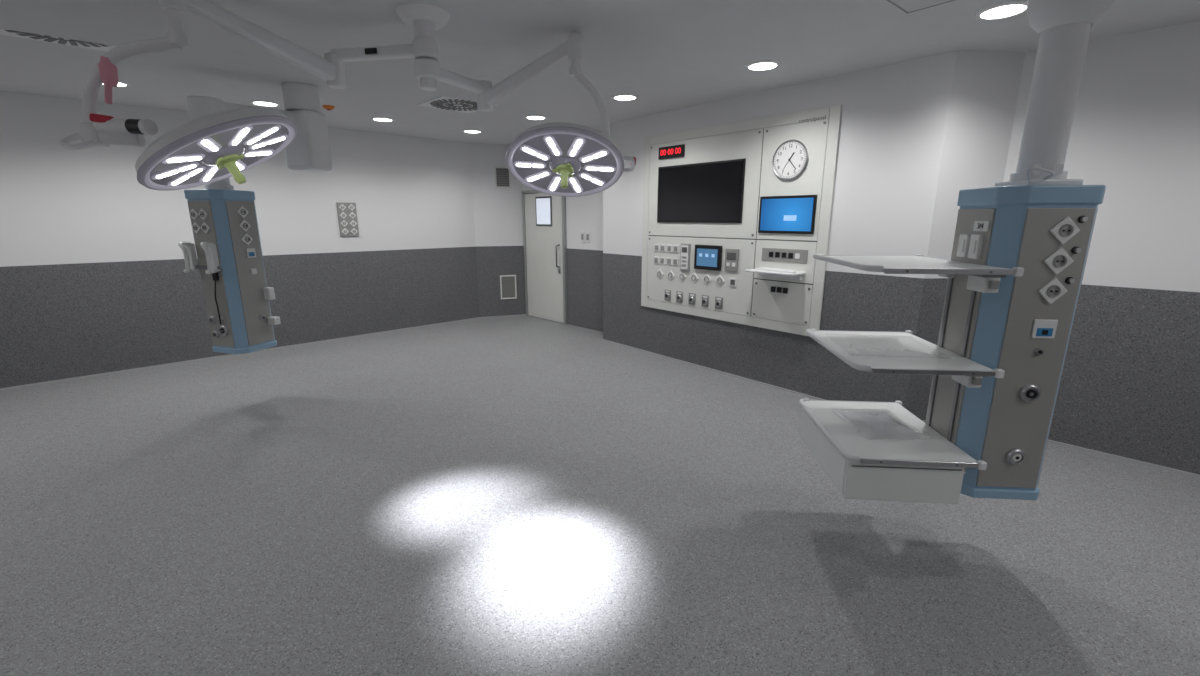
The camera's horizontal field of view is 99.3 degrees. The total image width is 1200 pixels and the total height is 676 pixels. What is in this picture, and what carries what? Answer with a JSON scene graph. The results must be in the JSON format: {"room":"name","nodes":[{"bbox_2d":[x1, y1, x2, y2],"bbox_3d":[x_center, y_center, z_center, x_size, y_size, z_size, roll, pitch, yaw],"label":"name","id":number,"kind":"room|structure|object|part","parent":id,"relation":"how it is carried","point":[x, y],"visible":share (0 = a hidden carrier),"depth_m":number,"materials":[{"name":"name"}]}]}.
{"room":"operating room","nodes":[
{"label":"operating room","id":0,"kind":"room"},
{"bbox_2d":[0,91,479,387],"bbox_3d":[-4.769,-1.188,6.186,7.319,2.880,0.150,-12,18,-42],"label":"wall","id":1,"kind":"structure","parent":0,"point":[93,279],"depth_m":5.97,"materials":[{"name":"paint"}]},
{"bbox_2d":[0,317,479,389],"bbox_3d":[-4.671,0.210,6.496,7.136,0.016,0.012,-12,18,-42],"label":"baseboard","id":2,"kind":"structure","parent":1,"relation":"attached to","point":[477,317],"depth_m":6.25,"materials":[{"name":"plastic"}]},
{"bbox_2d":[336,202,358,235],"bbox_3d":[-3.534,-1.664,7.158,0.250,0.460,0.037,-12,18,-42],"label":"board","id":3,"kind":"object","parent":1,"relation":"attached to","point":[347,213],"visible":1,"depth_m":7.15,"materials":[{"name":"grey plastic"}]},
{"bbox_2d":[0,0,826,105],"bbox_3d":[-1.221,-1.786,2.656,3.600,0.100,3.400,-11,17,-38],"label":"ceiling","id":4,"kind":"structure","parent":0,"point":[488,40],"depth_m":2.99,"materials":[{"name":"paint"}]},
{"bbox_2d":[331,3,483,92],"bbox_3d":[-1.042,-1.602,2.879,0.875,0.400,0.474,-6,14,-23],"label":"ceiling mount","id":5,"kind":"object","parent":4,"relation":"attached to","point":[425,19],"depth_m":2.80,"materials":[{"name":"white metal"}]},
{"bbox_2d":[59,0,345,190],"bbox_3d":[-1.952,-1.203,2.556,0.963,0.908,0.974,0,13,0],"label":"light","id":6,"kind":"object","parent":5,"relation":"attached to","point":[215,147],"visible":1,"depth_m":2.35,"materials":[{"name":"white metal"}]},
{"bbox_2d":[151,162,198,179],"bbox_3d":[-1.986,-0.783,2.386,0.199,0.008,0.064,-38,19,-33],"label":"diffuser","id":7,"kind":"object","parent":6,"relation":"on","point":[190,165],"depth_m":2.37,"materials":[{"name":"white plastic"}]},
{"bbox_2d":[161,154,204,163],"bbox_3d":[-1.883,-0.813,2.308,0.064,0.008,0.199,-22,17,19],"label":"light panel","id":8,"kind":"object","parent":6,"relation":"on","point":[173,158],"depth_m":2.29,"materials":[{"name":"white plastic"}]},
{"bbox_2d":[167,166,205,185],"bbox_3d":[-2.035,-0.797,2.509,0.199,0.008,0.064,-27,16,2],"label":"diffuser","id":9,"kind":"object","parent":6,"relation":"on","point":[189,173],"depth_m":2.49,"materials":[{"name":"white plastic"}]},
{"bbox_2d":[199,166,218,181],"bbox_3d":[-2.011,-0.848,2.629,0.199,0.008,0.064,-16,20,36],"label":"diffuser","id":10,"kind":"object","parent":6,"relation":"on","point":[207,175],"depth_m":2.62,"materials":[{"name":"white plastic"}]},
{"bbox_2d":[196,137,221,151],"bbox_3d":[-1.765,-0.873,2.304,0.064,0.008,0.199,-32,16,-16],"label":"light panel","id":11,"kind":"object","parent":6,"relation":"on","point":[208,144],"depth_m":2.30,"materials":[{"name":"white plastic"}]},
{"bbox_2d":[145,122,294,189],"bbox_3d":[-1.843,-0.893,2.503,0.690,0.011,0.690,-28,16,-2],"label":"diffuser","id":12,"kind":"object","parent":6,"relation":"attached to","point":[191,162],"depth_m":2.42,"materials":[{"name":"grey plastic"}]},
{"bbox_3d":[-1.808,-0.826,2.525,0.110,0.128,0.110,-28,16,-2],"label":"sterile handle","id":13,"kind":"part","parent":6,"relation":"part of","materials":[{"name":"green plastic"}]},
{"bbox_2d":[228,125,252,145],"bbox_3d":[-1.677,-0.943,2.376,0.199,0.008,0.064,-16,20,36],"label":"light panel","id":14,"kind":"object","parent":6,"relation":"on","point":[238,136],"depth_m":2.36,"materials":[{"name":"white plastic"}]},
{"bbox_2d":[237,160,246,167],"bbox_3d":[-1.924,-0.917,2.701,0.064,0.008,0.199,-32,16,-16],"label":"diffuser","id":15,"kind":"object","parent":6,"relation":"on","point":[240,163],"depth_m":2.72,"materials":[{"name":"white plastic"}]},
{"bbox_2d":[243,149,274,156],"bbox_3d":[-1.806,-0.978,2.697,0.064,0.008,0.199,-22,17,19],"label":"light panel","id":16,"kind":"object","parent":6,"relation":"on","point":[255,152],"depth_m":2.69,"materials":[{"name":"white plastic"}]},
{"bbox_3d":[-1.710,-1.520,2.596,0.084,0.099,0.772,8,3,29],"label":"spring arm","id":17,"kind":"part","parent":6,"relation":"part of"},
{"bbox_2d":[243,125,280,144],"bbox_3d":[-1.653,-0.994,2.496,0.199,0.008,0.064,-27,16,2],"label":"light panel","id":18,"kind":"object","parent":6,"relation":"on","point":[271,129],"depth_m":2.48,"materials":[{"name":"white plastic"}]},
{"bbox_2d":[248,134,287,149],"bbox_3d":[-1.702,-1.007,2.619,0.199,0.008,0.064,-38,19,-33],"label":"light panel","id":19,"kind":"object","parent":6,"relation":"on","point":[280,137],"depth_m":2.60,"materials":[{"name":"white plastic"}]},
{"bbox_3d":[-1.240,-1.597,2.860,0.569,0.060,0.060,2,13,10],"label":"extension arm","id":20,"kind":"part","parent":5,"relation":"part of"},
{"bbox_3d":[-0.850,-1.539,3.049,0.060,0.060,0.492,7,15,26],"label":"extension arm","id":21,"kind":"part","parent":5,"relation":"part of"},
{"bbox_2d":[477,32,635,196],"bbox_3d":[-0.285,-1.340,3.074,1.009,0.919,0.652,0,13,0],"label":"light","id":22,"kind":"object","parent":5,"relation":"attached to","point":[556,159],"visible":0.99,"depth_m":3.09,"materials":[{"name":"white metal"}]},
{"bbox_3d":[-0.450,-1.631,3.155,0.667,0.084,0.075,-21,5,22],"label":"spring arm","id":23,"kind":"part","parent":22,"relation":"part of"},
{"bbox_2d":[513,161,545,168],"bbox_3d":[-0.430,-1.062,3.125,0.199,0.008,0.064,2,-14,-3],"label":"diffuser","id":24,"kind":"object","parent":22,"relation":"on","point":[516,164],"depth_m":3.12,"materials":[{"name":"white plastic"}]},
{"bbox_2d":[520,145,549,160],"bbox_3d":[-0.382,-1.091,3.005,0.199,0.008,0.064,12,-17,-38],"label":"light panel","id":25,"kind":"object","parent":22,"relation":"on","point":[532,151],"depth_m":3.00,"materials":[{"name":"white plastic"}]},
{"bbox_2d":[525,170,550,181],"bbox_3d":[-0.396,-1.031,3.250,0.199,0.008,0.064,-8,-16,32],"label":"diffuser","id":26,"kind":"object","parent":22,"relation":"on","point":[538,175],"depth_m":3.24,"materials":[{"name":"white plastic"}]},
{"bbox_2d":[543,135,561,155],"bbox_3d":[-0.270,-1.105,2.934,0.064,0.008,0.199,-2,-14,15],"label":"light panel","id":27,"kind":"object","parent":22,"relation":"on","point":[545,137],"depth_m":2.92,"materials":[{"name":"white plastic"}]},
{"bbox_2d":[547,175,560,191],"bbox_3d":[-0.293,-1.009,3.331,0.064,0.008,0.199,6,-15,-20],"label":"diffuser","id":28,"kind":"object","parent":22,"relation":"on","point":[553,183],"depth_m":3.33,"materials":[{"name":"white plastic"}]},
{"bbox_2d":[508,132,620,195],"bbox_3d":[-0.215,-1.052,3.135,0.690,0.011,0.690,1,-14,3],"label":"diffuser","id":29,"kind":"object","parent":22,"relation":"attached to","point":[595,161],"depth_m":3.08,"materials":[{"name":"grey plastic"}]},
{"bbox_3d":[-0.217,-0.976,3.117,0.110,0.128,0.110,1,-14,3],"label":"sterile handle","id":30,"kind":"part","parent":22,"relation":"part of","materials":[{"name":"green plastic"}]},
{"bbox_2d":[568,176,582,192],"bbox_3d":[-0.161,-1.004,3.337,0.064,0.008,0.199,-2,-14,15],"label":"diffuser","id":31,"kind":"object","parent":22,"relation":"on","point":[575,184],"depth_m":3.33,"materials":[{"name":"white plastic"}]},
{"bbox_2d":[567,137,585,156],"bbox_3d":[-0.137,-1.101,2.941,0.064,0.008,0.199,7,-15,-20],"label":"light panel","id":32,"kind":"object","parent":22,"relation":"on","point":[576,146],"depth_m":2.93,"materials":[{"name":"white plastic"}]},
{"bbox_2d":[579,172,605,185],"bbox_3d":[-0.049,-1.019,3.267,0.199,0.008,0.064,12,-17,-38],"label":"diffuser","id":33,"kind":"object","parent":22,"relation":"on","point":[596,180],"depth_m":3.26,"materials":[{"name":"white plastic"}]},
{"bbox_2d":[579,149,608,162],"bbox_3d":[-0.035,-1.079,3.022,0.199,0.008,0.064,-7,-16,32],"label":"light panel","id":34,"kind":"object","parent":22,"relation":"on","point":[594,155],"depth_m":3.01,"materials":[{"name":"white plastic"}]},
{"bbox_2d":[584,164,615,171],"bbox_3d":[-0.001,-1.047,3.147,0.199,0.008,0.064,2,-14,-3],"label":"diffuser","id":35,"kind":"object","parent":22,"relation":"on","point":[587,167],"depth_m":3.13,"materials":[{"name":"white plastic"}]},
{"bbox_2d":[470,143,525,316],"bbox_3d":[-1.695,-1.802,8.792,0.976,2.880,0.150,-5,14,-19],"label":"wall","id":36,"kind":"structure","parent":0,"point":[498,217],"depth_m":8.70,"materials":[{"name":"paint"}]},
{"bbox_2d":[494,166,510,187],"bbox_3d":[-1.625,-2.682,8.519,0.260,0.340,0.018,-5,14,-19],"label":"air vent","id":37,"kind":"object","parent":36,"relation":"in","point":[502,174],"visible":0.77,"depth_m":8.52,"materials":[{"name":"grey metal"}]},
{"bbox_2d":[480,314,525,317],"bbox_3d":[-1.698,-0.388,9.036,0.848,0.016,0.012,-5,14,-19],"label":"baseboard","id":38,"kind":"structure","parent":36,"relation":"attached to","point":[522,314],"depth_m":9.02,"materials":[{"name":"plastic"}]},
{"bbox_2d":[500,275,516,298],"bbox_3d":[-1.606,-0.893,8.947,0.280,0.420,0.018,-5,14,-19],"label":"air vent","id":39,"kind":"object","parent":36,"relation":"in","point":[508,289],"visible":1,"depth_m":8.95,"materials":[{"name":"grey metal"}]},
{"bbox_2d":[524,132,602,331],"bbox_3d":[-0.423,-1.631,8.067,0.150,2.880,2.568,-12,18,-42],"label":"wall","id":40,"kind":"structure","parent":0,"point":[583,213],"depth_m":7.86,"materials":[{"name":"grey paint"}]},
{"bbox_2d":[522,194,528,315],"bbox_3d":[-1.290,-1.446,8.896,0.060,2.140,0.050,-12,18,-42],"label":"frame","id":41,"kind":"object","parent":40,"relation":"attached to","point":[523,197],"visible":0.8,"depth_m":8.87,"materials":[{"name":"metal"}]},
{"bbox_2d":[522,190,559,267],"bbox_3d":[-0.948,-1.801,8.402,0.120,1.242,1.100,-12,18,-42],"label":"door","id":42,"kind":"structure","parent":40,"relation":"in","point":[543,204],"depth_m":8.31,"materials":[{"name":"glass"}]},
{"bbox_3d":[-0.926,-2.386,8.286,0.060,0.050,1.100,-12,18,-42],"label":"frame","id":43,"kind":"part","parent":42,"relation":"part of","materials":[{"name":"metal"}]},
{"bbox_2d":[524,193,563,322],"bbox_3d":[-0.925,-1.340,8.534,0.035,2.080,0.990,-12,18,-42],"label":"leaf","id":44,"kind":"object","parent":42,"relation":"attached to","point":[544,283],"visible":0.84,"depth_m":8.54,"materials":[{"name":"laminate"}]},
{"bbox_3d":[-0.679,-1.313,8.199,0.078,0.384,0.026,-12,18,-42],"label":"pull handle","id":45,"kind":"part","parent":42,"relation":"part of","materials":[{"name":"metal"}]},
{"bbox_2d":[561,196,567,323],"bbox_3d":[-0.562,-1.273,8.159,0.060,2.140,0.050,-12,18,-42],"label":"frame","id":46,"kind":"object","parent":40,"relation":"attached to","point":[564,239],"visible":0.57,"depth_m":8.14,"materials":[{"name":"metal"}]},
{"bbox_2d":[581,231,589,241],"bbox_3d":[-0.214,-1.539,7.742,0.017,0.151,0.182,-12,18,-42],"label":"light switch","id":47,"kind":"object","parent":40,"relation":"attached to","point":[582,232],"visible":1,"depth_m":7.74,"materials":[{"name":"white plastic"}]},
{"bbox_3d":[-0.265,-1.547,7.797,0.012,0.160,0.085,-12,18,-42],"label":"plate","id":48,"kind":"part","parent":47,"relation":"part of","materials":[{"name":"white plastic"}]},
{"bbox_2d":[0,315,1199,675],"bbox_3d":[-0.939,1.030,3.265,8.210,0.100,10.290,-12,18,-42],"label":"floor","id":49,"kind":"structure","parent":0,"point":[523,495],"depth_m":2.81,"materials":[{"name":"plastic"}]},
{"bbox_2d":[0,0,1199,144],"bbox_3d":[-0.939,-1.871,2.583,8.210,0.100,10.290,-12,18,-42],"label":"ceiling","id":50,"kind":"structure","parent":0,"point":[829,38],"depth_m":4.14,"materials":[{"name":"paint"}]},
{"bbox_2d":[0,28,116,51],"bbox_3d":[-3.520,-1.979,3.294,0.620,0.017,0.620,-12,18,-43],"label":"diffuser","id":51,"kind":"object","parent":50,"relation":"in","point":[83,44],"depth_m":3.44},
{"bbox_2d":[102,81,130,86],"bbox_3d":[-4.370,-2.276,4.550,0.280,0.012,0.280,0,13,0],"label":"recessed light","id":52,"kind":"object","parent":50,"relation":"in","point":[121,83],"visible":0.32,"depth_m":4.60,"materials":[{"name":"white plastic"}]},
{"bbox_2d":[178,82,331,353],"bbox_3d":[-3.055,-1.092,4.621,0.678,2.350,1.145,4,14,17],"label":"pendant","id":53,"kind":"object","parent":50,"relation":"hanging from","point":[237,295],"depth_m":4.45,"materials":[{"name":"grey metal"}]},
{"bbox_2d":[249,100,280,106],"bbox_3d":[-3.530,-2.471,5.377,0.280,0.012,0.280,0,13,0],"label":"recessed light","id":54,"kind":"object","parent":50,"relation":"in","point":[256,102],"visible":1,"depth_m":5.36,"materials":[{"name":"white plastic"}]},
{"bbox_2d":[254,102,275,105],"bbox_3d":[-3.530,-2.471,5.377,0.210,0.006,0.210,0,13,0],"label":"diffuser","id":55,"kind":"object","parent":54,"relation":"attached to","point":[256,103],"depth_m":5.36,"materials":[{"name":"white plastic"}]},
{"bbox_2d":[322,105,334,109],"bbox_3d":[-2.940,-2.491,5.526,0.120,0.041,0.120,0,13,0],"label":"smoke detector","id":56,"kind":"object","parent":50,"relation":"attached to","point":[329,107],"depth_m":5.49,"materials":[{"name":"orange plastic"}]},
{"bbox_2d":[370,117,394,121],"bbox_3d":[-2.660,-2.675,6.243,0.280,0.012,0.280,0,13,0],"label":"recessed light","id":57,"kind":"object","parent":50,"relation":"in","point":[383,119],"visible":1,"depth_m":6.23,"materials":[{"name":"white plastic"}]},
{"bbox_2d":[374,118,391,120],"bbox_3d":[-2.660,-2.675,6.243,0.210,0.006,0.210,0,13,0],"label":"diffuser","id":58,"kind":"object","parent":57,"relation":"attached to","point":[376,119],"depth_m":6.23,"materials":[{"name":"white plastic"}]},
{"bbox_2d":[417,96,498,112],"bbox_3d":[-1.510,-2.480,5.426,0.620,0.017,0.620,-12,18,-43],"label":"diffuser","id":59,"kind":"object","parent":50,"relation":"in","point":[441,102],"depth_m":5.38,"materials":[{"name":"grey metal"}]},
{"bbox_2d":[462,129,482,132],"bbox_3d":[-1.780,-2.879,7.110,0.280,0.012,0.280,0,13,0],"label":"recessed light","id":60,"kind":"object","parent":50,"relation":"in","point":[466,130],"visible":1,"depth_m":7.09,"materials":[{"name":"white plastic"}]},
{"bbox_2d":[524,115,547,119],"bbox_3d":[-0.770,-2.648,6.127,0.280,0.012,0.280,0,13,0],"label":"recessed light","id":61,"kind":"object","parent":50,"relation":"in","point":[532,117],"visible":1,"depth_m":6.11,"materials":[{"name":"white plastic"}]},
{"bbox_2d":[527,116,543,119],"bbox_3d":[-0.770,-2.648,6.127,0.210,0.006,0.210,0,13,0],"label":"diffuser","id":62,"kind":"object","parent":61,"relation":"attached to","point":[528,117],"depth_m":6.10,"materials":[{"name":"white plastic"}]},
{"bbox_2d":[611,94,638,100],"bbox_3d":[0.250,-2.407,5.104,0.280,0.012,0.280,0,13,0],"label":"recessed light","id":63,"kind":"object","parent":50,"relation":"in","point":[621,97],"visible":1,"depth_m":5.09,"materials":[{"name":"white plastic"}]},
{"bbox_2d":[615,96,634,99],"bbox_3d":[0.250,-2.407,5.104,0.210,0.006,0.210,0,13,0],"label":"diffuser","id":64,"kind":"object","parent":63,"relation":"attached to","point":[616,97],"depth_m":5.11,"materials":[{"name":"white plastic"}]},
{"bbox_2d":[744,60,780,70],"bbox_3d":[1.290,-2.157,4.043,0.280,0.012,0.280,0,13,0],"label":"recessed light","id":65,"kind":"object","parent":50,"relation":"in","point":[760,65],"visible":1,"depth_m":4.02,"materials":[{"name":"white plastic"}]},
{"bbox_2d":[749,63,776,69],"bbox_3d":[1.290,-2.157,4.043,0.210,0.006,0.210,0,13,0],"label":"diffuser","id":66,"kind":"object","parent":65,"relation":"attached to","point":[752,66],"depth_m":4.05,"materials":[{"name":"white plastic"}]},
{"bbox_2d":[886,0,955,13],"bbox_3d":[1.780,-1.842,2.700,0.440,0.010,0.440,-11,17,-39],"label":"access hatch","id":67,"kind":"object","parent":50,"relation":"in","point":[908,6],"depth_m":2.87,"materials":[{"name":"grey metal"}]},
{"bbox_2d":[799,0,1113,503],"bbox_3d":[1.570,-0.415,1.983,0.955,2.460,1.609,1,13,5],"label":"pendant","id":68,"kind":"object","parent":50,"relation":"hanging from","point":[1015,270],"depth_m":2.27,"materials":[{"name":"grey metal"}]},
{"bbox_2d":[974,0,1027,19],"bbox_3d":[2.350,-1.905,2.973,0.280,0.012,0.280,0,13,0],"label":"recessed light","id":69,"kind":"object","parent":50,"relation":"in","point":[1007,9],"visible":0.91,"depth_m":2.96,"materials":[{"name":"white plastic"}]},
{"bbox_2d":[981,5,1025,18],"bbox_3d":[2.350,-1.905,2.973,0.210,0.006,0.210,0,13,0],"label":"diffuser","id":70,"kind":"object","parent":69,"relation":"attached to","point":[993,11],"depth_m":2.97,"materials":[{"name":"white plastic"}]},
{"bbox_2d":[603,51,956,407],"bbox_3d":[1.371,-1.037,5.543,0.150,2.880,3.955,-11,17,-39],"label":"wall","id":71,"kind":"structure","parent":0,"point":[893,123],"depth_m":4.52,"materials":[{"name":"paint"}]},
{"bbox_2d":[602,339,824,399],"bbox_3d":[1.308,0.368,5.822,0.012,0.016,3.972,-11,17,-39],"label":"baseboard","id":72,"kind":"structure","parent":71,"relation":"attached to","point":[602,339],"depth_m":5.71,"materials":[{"name":"plastic"}]},
{"bbox_2d":[641,104,841,335],"bbox_3d":[1.202,-1.183,5.379,0.270,2.040,2.370,-11,17,-39],"label":"control panel","id":73,"kind":"object","parent":71,"relation":"attached to","point":[736,215],"visible":1,"depth_m":5.22,"materials":[{"name":"metal"}]},
{"bbox_3d":[0.563,-1.401,6.302,0.012,2.040,0.096,-11,17,-39],"label":"frame","id":74,"kind":"part","parent":73,"relation":"part of","materials":[{"name":"white metal"}]},
{"bbox_2d":[660,244,665,251],"bbox_3d":[0.755,-1.081,6.125,0.012,0.085,0.082,-11,17,-39],"label":"switch plate","id":75,"kind":"object","parent":73,"relation":"attached to","point":[662,246],"depth_m":6.11,"materials":[{"name":"white plastic"}]},
{"bbox_3d":[0.820,-0.519,6.179,0.006,0.130,0.100,-11,17,-39],"label":"gas plate","id":76,"kind":"part","parent":73,"relation":"part of","materials":[{"name":"silver metal"}]},
{"bbox_3d":[0.844,-0.750,6.091,0.012,0.088,0.088,-11,-28,-39],"label":"plate","id":77,"kind":"part","parent":73,"relation":"part of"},
{"bbox_3d":[0.942,-0.486,6.037,0.006,0.130,0.100,-11,17,-39],"label":"gas plate","id":78,"kind":"part","parent":73,"relation":"part of","materials":[{"name":"silver metal"}]},
{"bbox_3d":[0.959,-0.718,5.957,0.012,0.088,0.088,-11,-28,-39],"label":"plate","id":79,"kind":"part","parent":73,"relation":"part of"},
{"bbox_3d":[1.064,-0.452,5.896,0.006,0.130,0.100,-11,17,-39],"label":"gas plate","id":80,"kind":"part","parent":73,"relation":"part of","materials":[{"name":"silver metal"}]},
{"bbox_3d":[1.075,-0.687,5.823,0.012,0.088,0.088,-11,-28,-39],"label":"plate","id":81,"kind":"part","parent":73,"relation":"part of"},
{"bbox_3d":[1.064,-1.591,5.607,0.005,0.590,1.150,-11,17,-39],"label":"glass","id":82,"kind":"part","parent":73,"relation":"part of","materials":[{"name":"black glass"}]},
{"bbox_3d":[1.086,-0.744,5.815,0.012,0.785,1.525,-11,17,-39],"label":"panel","id":83,"kind":"part","parent":73,"relation":"part of","materials":[{"name":"white metal"}]},
{"bbox_3d":[1.187,-0.419,5.754,0.006,0.130,0.100,-11,17,-39],"label":"gas plate","id":84,"kind":"part","parent":73,"relation":"part of","materials":[{"name":"silver metal"}]},
{"bbox_3d":[1.086,-1.645,5.603,0.012,1.045,1.525,-11,17,-39],"label":"panel","id":85,"kind":"part","parent":73,"relation":"part of","materials":[{"name":"white metal"}]},
{"bbox_3d":[1.191,-0.655,5.688,0.012,0.088,0.088,-11,-28,-39],"label":"plate","id":86,"kind":"part","parent":73,"relation":"part of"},
{"bbox_3d":[1.308,-0.386,5.612,0.006,0.130,0.100,-11,17,-39],"label":"gas plate","id":87,"kind":"part","parent":73,"relation":"part of","materials":[{"name":"silver metal"}]},
{"bbox_3d":[1.306,-0.624,5.554,0.012,0.088,0.088,-11,-28,-39],"label":"plate","id":88,"kind":"part","parent":73,"relation":"part of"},
{"bbox_3d":[1.293,-0.255,5.676,0.012,0.096,2.170,-11,17,-39],"label":"frame","id":89,"kind":"part","parent":73,"relation":"part of","materials":[{"name":"white metal"}]},
{"bbox_2d":[729,278,736,286],"bbox_3d":[1.415,-0.594,5.427,0.012,0.090,0.090,-11,17,-39],"label":"outlet","id":90,"kind":"object","parent":73,"relation":"attached to","point":[732,281],"depth_m":5.42,"materials":[{"name":"white plastic"}]},
{"bbox_3d":[1.293,-2.147,5.231,0.012,0.096,2.170,-11,17,-39],"label":"frame","id":91,"kind":"part","parent":73,"relation":"part of","materials":[{"name":"white metal"}]},
{"bbox_2d":[745,269,804,275],"bbox_3d":[1.679,-0.636,4.907,0.250,0.022,0.500,-11,17,-39],"label":"shelf","id":92,"kind":"object","parent":73,"relation":"on","point":[781,272],"depth_m":4.82,"materials":[{"name":"white metal"}]},
{"bbox_3d":[1.786,-0.361,5.047,0.012,0.390,0.635,-11,17,-39],"label":"panel","id":93,"kind":"part","parent":73,"relation":"part of","materials":[{"name":"white metal"}]},
{"bbox_3d":[1.786,-0.748,4.956,0.012,0.385,0.635,-11,17,-39],"label":"panel","id":94,"kind":"part","parent":73,"relation":"part of","materials":[{"name":"white metal"}]},
{"bbox_3d":[1.786,-1.453,4.790,0.012,1.045,0.635,-11,17,-39],"label":"panel","id":95,"kind":"part","parent":73,"relation":"part of","materials":[{"name":"white metal"}]},
{"bbox_3d":[2.023,-1.001,4.605,0.012,2.040,0.096,-11,17,-39],"label":"frame","id":96,"kind":"part","parent":73,"relation":"part of","materials":[{"name":"white metal"}]},
{"bbox_2d":[905,51,1025,419],"bbox_3d":[2.877,-0.701,4.114,0.585,2.880,0.190,0,13,0],"label":"wall","id":97,"kind":"structure","parent":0,"point":[985,84],"depth_m":3.86,"materials":[{"name":"white paint"}]},
{"bbox_2d":[1003,21,1199,474],"bbox_3d":[4.237,-0.443,3.017,0.150,2.880,3.241,-12,18,-42],"label":"wall","id":98,"kind":"structure","parent":0,"point":[1129,387],"depth_m":3.48,"materials":[{"name":"paint"}]},
{"bbox_2d":[1047,439,1199,477],"bbox_3d":[4.151,0.957,3.319,0.012,0.016,3.021,-12,18,-42],"label":"baseboard","id":99,"kind":"structure","parent":98,"relation":"attached to","point":[1051,441],"depth_m":3.67,"materials":[{"name":"plastic"}]}
]}

